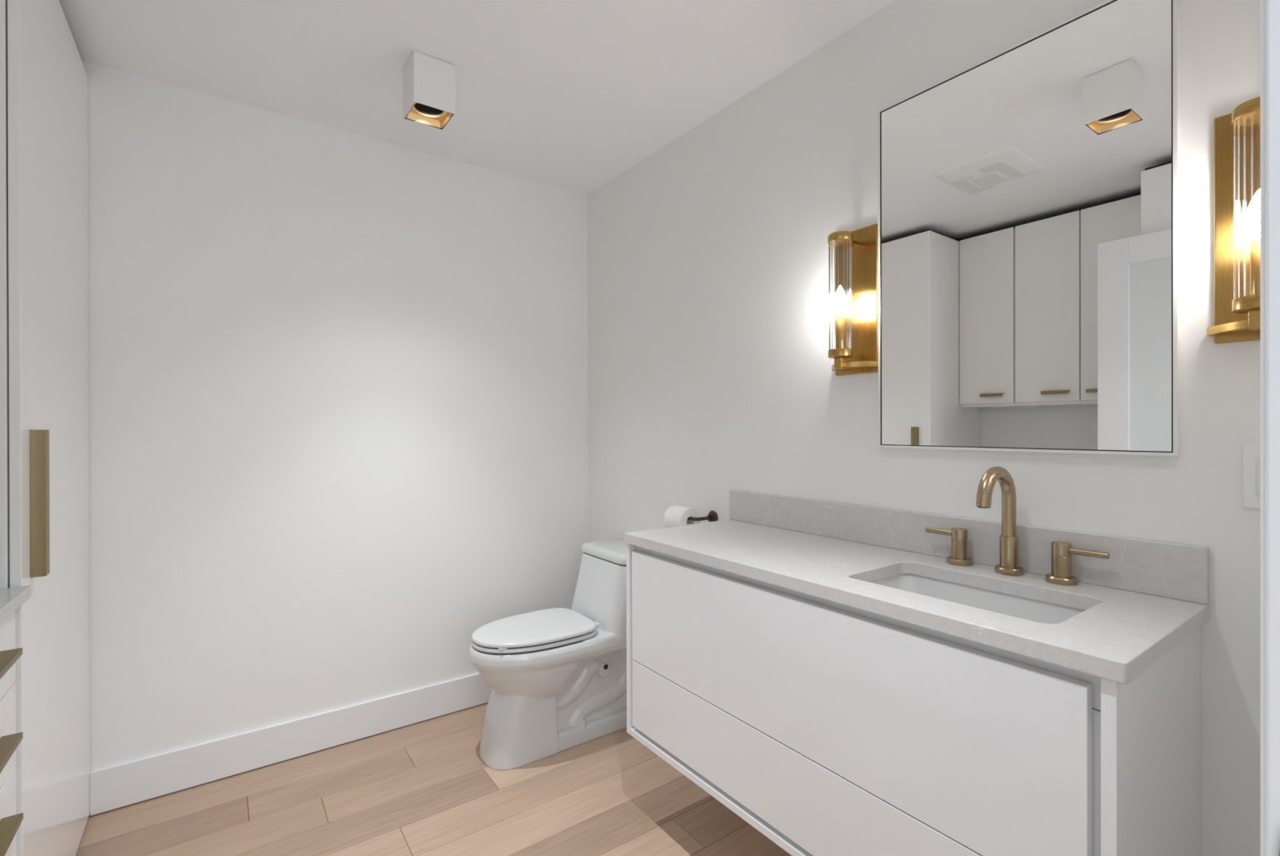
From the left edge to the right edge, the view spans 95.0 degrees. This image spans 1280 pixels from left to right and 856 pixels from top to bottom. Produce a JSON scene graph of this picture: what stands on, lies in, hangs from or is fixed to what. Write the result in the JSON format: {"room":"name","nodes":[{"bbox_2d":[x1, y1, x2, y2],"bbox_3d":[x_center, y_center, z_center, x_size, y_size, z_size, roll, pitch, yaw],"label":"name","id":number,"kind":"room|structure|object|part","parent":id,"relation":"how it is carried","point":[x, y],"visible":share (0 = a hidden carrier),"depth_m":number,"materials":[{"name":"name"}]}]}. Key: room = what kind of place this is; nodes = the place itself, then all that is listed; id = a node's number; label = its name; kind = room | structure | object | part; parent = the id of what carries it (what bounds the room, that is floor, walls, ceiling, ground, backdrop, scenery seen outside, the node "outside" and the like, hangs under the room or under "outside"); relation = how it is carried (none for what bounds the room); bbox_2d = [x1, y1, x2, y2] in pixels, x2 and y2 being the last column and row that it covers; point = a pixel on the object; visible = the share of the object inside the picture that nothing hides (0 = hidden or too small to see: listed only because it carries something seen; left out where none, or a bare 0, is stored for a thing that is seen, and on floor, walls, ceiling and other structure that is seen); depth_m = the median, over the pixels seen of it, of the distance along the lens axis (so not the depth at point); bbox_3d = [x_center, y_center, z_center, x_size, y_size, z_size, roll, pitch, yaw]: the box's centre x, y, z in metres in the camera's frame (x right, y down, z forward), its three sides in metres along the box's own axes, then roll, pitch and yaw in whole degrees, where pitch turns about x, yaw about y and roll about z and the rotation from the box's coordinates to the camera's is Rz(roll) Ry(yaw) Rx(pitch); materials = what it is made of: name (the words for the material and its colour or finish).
{"room":"bathroom","nodes":[
{"label":"bathroom","id":0,"kind":"room"},
{"bbox_2d":[82,61,588,814],"bbox_3d":[-1.349,0.036,2.277,2.594,2.440,0.100,0,0,-36],"label":"wall","id":1,"kind":"structure","parent":0,"point":[338,379],"depth_m":2.26,"materials":[{"name":"paint"}]},
{"bbox_2d":[89,672,492,815],"bbox_3d":[-1.026,1.181,2.438,1.858,0.142,0.015,0,0,-36],"label":"baseboard","id":2,"kind":"structure","parent":1,"relation":"attached to","point":[114,786],"depth_m":2.18,"materials":[{"name":"paint"}]},
{"bbox_2d":[75,702,791,855],"bbox_3d":[0.012,1.286,0.247,3.100,0.060,4.987,0,0,-36],"label":"floor","id":3,"kind":"structure","parent":0,"point":[425,787],"depth_m":1.93,"materials":[{"name":"brown wood"}]},
{"bbox_2d":[0,610,23,855],"bbox_3d":[-1.284,0.812,0.689,0.642,0.893,0.956,0,0,-36],"label":"base cabinet","id":4,"kind":"object","parent":3,"relation":"on","point":[10,821],"visible":0.91,"depth_m":1.17,"materials":[{"name":"paint"}]},
{"bbox_3d":[-1.193,0.452,1.045,0.018,0.169,0.469,0,0,-36],"label":"drawer","id":5,"kind":"part","parent":4,"relation":"part of","materials":[{"name":"paint"}]},
{"bbox_3d":[-1.192,0.810,1.046,0.018,0.190,0.469,0,0,-36],"label":"drawer","id":6,"kind":"part","parent":4,"relation":"part of","materials":[{"name":"paint"}]},
{"bbox_3d":[-1.193,0.626,1.046,0.018,0.171,0.469,0,0,-36],"label":"drawer","id":7,"kind":"part","parent":4,"relation":"part of","materials":[{"name":"paint"}]},
{"bbox_3d":[-1.177,0.616,1.066,0.030,0.012,0.250,0,0,-36],"label":"handle","id":8,"kind":"part","parent":4,"relation":"part of","materials":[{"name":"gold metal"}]},
{"bbox_3d":[-1.178,0.447,1.065,0.030,0.012,0.250,0,0,-36],"label":"handle","id":9,"kind":"part","parent":4,"relation":"part of","materials":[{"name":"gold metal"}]},
{"bbox_3d":[-1.177,0.778,1.066,0.030,0.012,0.250,0,0,-36],"label":"handle","id":10,"kind":"part","parent":4,"relation":"part of","materials":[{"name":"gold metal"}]},
{"bbox_2d":[0,585,31,623],"bbox_3d":[-1.289,0.351,0.685,0.636,0.026,0.958,0,0,-36],"label":"countertop","id":11,"kind":"structure","parent":4,"relation":"on","point":[11,597],"depth_m":1.18,"materials":[{"name":"grey stone"}]},
{"bbox_2d":[0,0,89,855],"bbox_3d":[-1.796,0.054,1.403,0.645,2.409,0.799,0,0,-36],"label":"tall cabinet","id":12,"kind":"object","parent":3,"relation":"on","point":[44,368],"visible":1,"depth_m":1.42,"materials":[{"name":"paint"}]},
{"bbox_3d":[-1.362,0.169,1.330,0.026,0.330,0.034,0,0,-36],"label":"handle","id":13,"kind":"part","parent":12,"relation":"part of","materials":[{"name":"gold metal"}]},
{"bbox_2d":[468,537,626,769],"bbox_3d":[-0.316,0.884,2.401,0.768,0.738,0.380,0,0,-36],"label":"toilet","id":14,"kind":"object","parent":3,"relation":"on","point":[557,677],"visible":0.85,"depth_m":2.27,"materials":[{"name":"ceramic"}]},
{"bbox_3d":[-0.429,0.812,2.320,0.471,0.015,0.345,0,0,-36],"label":"seat","id":15,"kind":"part","parent":14,"relation":"part of","materials":[{"name":"plastic"}]},
{"bbox_3d":[-0.429,0.790,2.320,0.471,0.018,0.345,0,0,-36],"label":"seat lid","id":16,"kind":"part","parent":14,"relation":"part of","materials":[{"name":"plastic"}]},
{"bbox_3d":[-0.089,0.535,2.563,0.209,0.042,0.374,0,0,-36],"label":"tank lid","id":17,"kind":"part","parent":14,"relation":"part of","materials":[{"name":"ceramic"}]},
{"bbox_2d":[58,0,894,195],"bbox_3d":[0.007,-1.234,0.243,3.100,0.100,4.987,0,0,-36],"label":"ceiling","id":18,"kind":"structure","parent":0,"point":[569,95],"depth_m":1.88,"materials":[{"name":"paint"}]},
{"bbox_2d":[403,50,455,130],"bbox_3d":[-0.695,-1.105,1.929,0.131,0.160,0.131,0,0,-36],"label":"ceiling spotlight","id":19,"kind":"object","parent":18,"relation":"attached to","point":[428,82],"visible":1,"depth_m":1.89,"materials":[{"name":"paint"}]},
{"bbox_2d":[587,0,1260,855],"bbox_3d":[0.517,0.032,1.986,0.100,2.440,2.749,0,0,-36],"label":"wall","id":20,"kind":"structure","parent":0,"point":[710,374],"depth_m":1.78,"materials":[{"name":"paint"}]},
{"bbox_2d":[687,510,718,521],"bbox_3d":[0.206,0.341,2.257,0.092,0.051,0.176,0,0,-36],"label":"toilet roll holder","id":21,"kind":"object","parent":20,"relation":"attached to","point":[712,516],"visible":0.77,"depth_m":2.21,"materials":[{"name":"brown metal"}]},
{"bbox_2d":[663,505,700,527],"bbox_3d":[0.162,0.353,2.252,0.103,0.103,0.100,0,0,-36],"label":"toilet paper roll","id":22,"kind":"object","parent":21,"relation":"on","point":[674,515],"visible":0.7,"depth_m":2.22,"materials":[{"name":"white paper"}]},
{"bbox_3d":[0.197,0.341,2.262,0.084,0.013,0.157,0,0,-36],"label":"arm","id":23,"kind":"part","parent":21,"relation":"part of","materials":[{"name":"brown metal"}]},
{"bbox_2d":[827,223,878,375],"bbox_3d":[0.593,-0.369,1.691,0.118,0.422,0.156,0,0,-36],"label":"wall sconce","id":24,"kind":"object","parent":20,"relation":"attached to","point":[855,251],"visible":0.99,"depth_m":1.69,"materials":[{"name":"gold metal"}]},
{"bbox_3d":[0.573,-0.364,1.676,0.034,0.088,0.034,0,0,-36],"label":"bulb","id":25,"kind":"part","parent":24,"relation":"part of","materials":[{"name":"white glass"}]},
{"bbox_3d":[0.573,-0.185,1.677,0.026,0.034,0.025,0,0,-36],"label":"stem","id":26,"kind":"part","parent":24,"relation":"part of","materials":[{"name":"gold metal"}]},
{"bbox_3d":[0.613,-0.539,1.705,0.049,0.012,0.016,0,0,-36],"label":"cap arm","id":27,"kind":"part","parent":24,"relation":"part of","materials":[{"name":"gold metal"}]},
{"bbox_2d":[626,542,1200,855],"bbox_3d":[0.516,0.667,1.496,0.474,0.606,1.258,0,0,-36],"label":"vanity","id":28,"kind":"object","parent":20,"relation":"attached to","point":[828,727],"visible":0.74,"depth_m":1.13,"materials":[{"name":"paint"}]},
{"bbox_3d":[0.154,0.667,2.001,0.474,0.606,0.018,0,0,-36],"label":"panel","id":29,"kind":"part","parent":28,"relation":"part of","materials":[{"name":"paint"}]},
{"bbox_3d":[0.516,0.960,1.497,0.474,0.020,1.220,0,0,-36],"label":"panel","id":30,"kind":"part","parent":28,"relation":"part of","materials":[{"name":"paint"}]},
{"bbox_3d":[0.331,0.833,1.367,0.022,0.206,1.192,0,0,-36],"label":"drawer","id":31,"kind":"part","parent":28,"relation":"part of","materials":[{"name":"paint"}]},
{"bbox_2d":[624,519,1209,683],"bbox_3d":[0.515,0.348,1.489,0.484,0.030,1.274,0,0,-36],"label":"countertop","id":32,"kind":"structure","parent":28,"relation":"on","point":[1119,633],"depth_m":1.19,"materials":[{"name":"grey stone"}]},
{"bbox_2d":[870,573,1084,623],"bbox_3d":[0.682,0.429,1.230,0.300,0.128,0.452,0,0,-36],"label":"sink","id":33,"kind":"object","parent":32,"relation":"in","point":[1037,611],"visible":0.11,"depth_m":1.32,"materials":[{"name":"ceramic"}]},
{"bbox_2d":[924,466,1109,585],"bbox_3d":[0.801,0.209,1.318,0.168,0.247,0.380,0,0,-36],"label":"faucet","id":34,"kind":"object","parent":32,"relation":"on","point":[1061,551],"visible":1,"depth_m":1.33,"materials":[{"name":"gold metal"}]},
{"bbox_3d":[0.756,0.261,1.477,0.013,0.013,0.069,0,0,-36],"label":"lever","id":35,"kind":"part","parent":34,"relation":"part of","materials":[{"name":"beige metal"}]},
{"bbox_3d":[0.784,0.283,1.438,0.036,0.072,0.036,0,0,-36],"label":"handle","id":36,"kind":"part","parent":34,"relation":"part of","materials":[{"name":"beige metal"}]},
{"bbox_3d":[0.797,0.169,1.311,0.154,0.167,0.029,0,0,-36],"label":"spout","id":37,"kind":"part","parent":34,"relation":"part of","materials":[{"name":"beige metal"}]},
{"bbox_3d":[0.909,0.283,1.264,0.036,0.072,0.036,0,0,-36],"label":"handle","id":38,"kind":"part","parent":34,"relation":"part of","materials":[{"name":"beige metal"}]},
{"bbox_3d":[0.937,0.261,1.224,0.013,0.013,0.069,0,0,-36],"label":"lever","id":39,"kind":"part","parent":34,"relation":"part of","materials":[{"name":"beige metal"}]},
{"bbox_3d":[0.876,0.667,0.993,0.474,0.606,0.019,0,0,-36],"label":"panel","id":40,"kind":"part","parent":28,"relation":"part of","materials":[{"name":"paint"}]},
{"bbox_2d":[729,489,1209,604],"bbox_3d":[0.704,0.279,1.624,0.020,0.107,1.272,0,0,-36],"label":"backsplash","id":41,"kind":"structure","parent":20,"relation":"attached to","point":[1177,571],"depth_m":1.40,"materials":[{"name":"grey stone"}]},
{"bbox_2d":[877,0,1180,456],"bbox_3d":[0.863,-0.418,1.396,0.022,0.946,0.634,0,0,-36],"label":"wall mirror","id":42,"kind":"object","parent":20,"relation":"attached to","point":[1028,194],"visible":1,"depth_m":1.33,"materials":[{"name":"mirror"}]},
{"bbox_2d":[1206,96,1260,343],"bbox_3d":[1.078,-0.369,1.015,0.118,0.422,0.156,0,0,-36],"label":"wall sconce","id":43,"kind":"object","parent":20,"relation":"attached to","point":[1237,134],"visible":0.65,"depth_m":1.07,"materials":[{"name":"gold metal"}]},
{"bbox_3d":[1.057,-0.364,1.000,0.034,0.088,0.034,0,0,-36],"label":"bulb","id":44,"kind":"part","parent":43,"relation":"part of","materials":[{"name":"white glass"}]},
{"bbox_3d":[1.058,-0.185,1.000,0.026,0.034,0.025,0,0,-36],"label":"stem","id":45,"kind":"part","parent":43,"relation":"part of","materials":[{"name":"gold metal"}]},
{"bbox_2d":[1242,444,1260,508],"bbox_3d":[1.124,0.088,1.045,0.010,0.115,0.070,0,0,-36],"label":"light switch","id":46,"kind":"object","parent":20,"relation":"attached to","point":[1251,453],"visible":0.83,"depth_m":1.06,"materials":[{"name":"white plastic"}]},
{"bbox_3d":[0.229,0.036,0.162,2.494,2.440,0.120,0,0,-36],"label":"wall","id":47,"kind":"structure","parent":0,"visible":0},
{"bbox_2d":[1260,0,1266,855],"bbox_3d":[0.050,0.162,0.116,0.995,2.190,0.015,0,0,-36],"label":"trim","id":48,"kind":"structure","parent":47,"relation":"attached to","point":[1263,523],"depth_m":0.37,"materials":[{"name":"paint"}]},
{"bbox_2d":[1265,0,1279,855],"bbox_3d":[0.085,0.190,0.066,0.881,2.133,0.132,0,0,-36],"label":"trim","id":49,"kind":"structure","parent":47,"relation":"attached to","point":[1272,7],"depth_m":0.36,"materials":[{"name":"paint"}]}
]}

